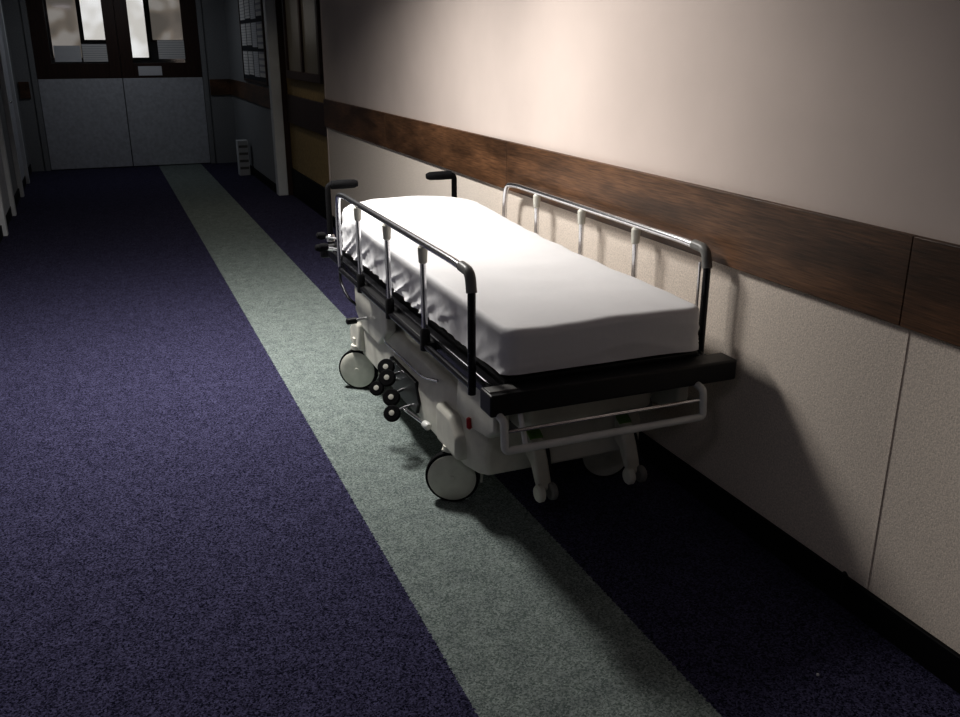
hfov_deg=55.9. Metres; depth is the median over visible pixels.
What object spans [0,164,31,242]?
baseboard
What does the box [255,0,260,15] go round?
notice
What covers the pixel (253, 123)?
wall
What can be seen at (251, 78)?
notice board
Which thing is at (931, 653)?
baseboard
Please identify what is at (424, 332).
socket
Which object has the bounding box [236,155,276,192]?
baseboard
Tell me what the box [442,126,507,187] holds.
trim
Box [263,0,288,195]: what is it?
trim
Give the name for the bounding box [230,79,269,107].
trim
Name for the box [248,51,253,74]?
notice
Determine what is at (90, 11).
window
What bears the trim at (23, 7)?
attached to the wall at (213, 11)
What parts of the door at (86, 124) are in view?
kick panel, push plate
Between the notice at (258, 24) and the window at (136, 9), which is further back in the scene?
the window at (136, 9)
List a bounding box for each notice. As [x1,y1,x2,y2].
[53,46,81,61]
[81,44,107,61]
[138,66,161,75]
[157,40,184,58]
[239,0,244,19]
[241,24,246,45]
[243,51,248,74]
[244,0,249,18]
[246,23,251,44]
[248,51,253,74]
[249,0,255,18]
[251,22,257,46]
[253,51,259,76]
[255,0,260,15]
[256,21,263,48]
[259,52,265,77]
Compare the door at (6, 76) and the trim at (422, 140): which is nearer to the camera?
the trim at (422, 140)
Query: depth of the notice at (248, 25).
10.58 m
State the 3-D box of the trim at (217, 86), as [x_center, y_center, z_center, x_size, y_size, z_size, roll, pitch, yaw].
[-3.604,-3.766,12.559,0.270,0.210,0.022,-8,21,-21]
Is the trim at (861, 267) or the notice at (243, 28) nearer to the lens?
the trim at (861, 267)
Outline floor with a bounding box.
[0,150,959,716]
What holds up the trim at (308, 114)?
attached to the wall at (847, 109)
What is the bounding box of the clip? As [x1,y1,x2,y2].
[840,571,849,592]
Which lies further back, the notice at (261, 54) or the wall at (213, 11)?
the wall at (213, 11)
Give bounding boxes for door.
[0,0,29,196]
[0,117,16,235]
[26,0,132,169]
[113,0,209,165]
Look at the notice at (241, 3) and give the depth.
10.84 m
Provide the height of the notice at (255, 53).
0.276 m
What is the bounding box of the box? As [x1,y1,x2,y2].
[236,139,250,175]
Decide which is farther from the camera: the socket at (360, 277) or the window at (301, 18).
the window at (301, 18)
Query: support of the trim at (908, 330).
attached to the wall at (847, 109)
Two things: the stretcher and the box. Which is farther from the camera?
the box
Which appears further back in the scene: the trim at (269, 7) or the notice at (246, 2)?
the notice at (246, 2)
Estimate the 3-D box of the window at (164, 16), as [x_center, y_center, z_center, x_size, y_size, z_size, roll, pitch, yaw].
[-4.891,-5.297,14.085,0.520,0.700,0.050,-8,21,-21]
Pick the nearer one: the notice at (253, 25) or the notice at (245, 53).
the notice at (253, 25)
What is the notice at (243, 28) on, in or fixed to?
attached to the notice board
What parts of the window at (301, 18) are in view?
pane, pane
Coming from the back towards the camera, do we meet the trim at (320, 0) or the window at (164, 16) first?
the window at (164, 16)
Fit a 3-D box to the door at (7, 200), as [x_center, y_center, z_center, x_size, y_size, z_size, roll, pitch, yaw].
[-4.398,-2.266,8.134,0.070,2.140,1.170,-8,21,-21]
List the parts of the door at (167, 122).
push plate, kick panel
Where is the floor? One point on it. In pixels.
(201, 516)
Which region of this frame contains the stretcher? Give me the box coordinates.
[314,171,736,502]
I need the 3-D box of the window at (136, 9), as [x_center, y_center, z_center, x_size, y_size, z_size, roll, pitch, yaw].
[-5.317,-5.117,13.963,0.360,0.960,0.050,-8,21,-21]
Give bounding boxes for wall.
[0,0,28,194]
[3,0,236,171]
[42,0,184,149]
[224,0,275,183]
[287,0,959,653]
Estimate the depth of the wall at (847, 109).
2.89 m
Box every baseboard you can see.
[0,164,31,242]
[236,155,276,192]
[292,168,959,693]
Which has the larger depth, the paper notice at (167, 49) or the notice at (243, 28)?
the paper notice at (167, 49)
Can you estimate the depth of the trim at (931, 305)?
2.27 m
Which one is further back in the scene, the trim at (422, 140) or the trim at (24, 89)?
the trim at (24, 89)
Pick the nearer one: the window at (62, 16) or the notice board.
the notice board
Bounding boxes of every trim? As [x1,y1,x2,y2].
[18,82,30,98]
[19,0,215,170]
[209,79,230,94]
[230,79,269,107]
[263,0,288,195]
[286,94,326,136]
[320,0,331,202]
[323,99,384,146]
[384,113,442,166]
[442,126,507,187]
[506,141,918,325]
[865,329,909,588]
[900,236,959,346]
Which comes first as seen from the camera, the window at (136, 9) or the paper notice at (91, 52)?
the paper notice at (91, 52)
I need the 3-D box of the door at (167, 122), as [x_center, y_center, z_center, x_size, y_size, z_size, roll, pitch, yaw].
[-4.299,-3.826,12.271,1.027,2.348,0.053,-8,21,-21]
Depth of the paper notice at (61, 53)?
11.74 m
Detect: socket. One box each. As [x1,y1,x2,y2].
[357,274,364,292]
[385,298,394,319]
[420,328,429,351]
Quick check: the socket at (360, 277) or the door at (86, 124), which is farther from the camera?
the door at (86, 124)
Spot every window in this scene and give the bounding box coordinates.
[43,0,82,59]
[77,0,105,41]
[126,0,150,59]
[146,0,182,41]
[281,0,323,83]
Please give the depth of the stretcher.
3.17 m
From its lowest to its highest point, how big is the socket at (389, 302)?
0.085 m
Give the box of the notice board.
[238,0,268,85]
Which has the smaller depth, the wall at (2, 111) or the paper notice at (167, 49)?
the wall at (2, 111)
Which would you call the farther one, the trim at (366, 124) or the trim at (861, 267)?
the trim at (366, 124)
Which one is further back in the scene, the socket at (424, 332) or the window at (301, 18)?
the window at (301, 18)
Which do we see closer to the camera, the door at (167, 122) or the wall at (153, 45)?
the door at (167, 122)
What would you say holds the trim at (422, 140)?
attached to the wall at (847, 109)
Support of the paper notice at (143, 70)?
attached to the door at (167, 122)
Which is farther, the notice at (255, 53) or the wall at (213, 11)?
the wall at (213, 11)
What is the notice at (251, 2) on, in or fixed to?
attached to the notice board

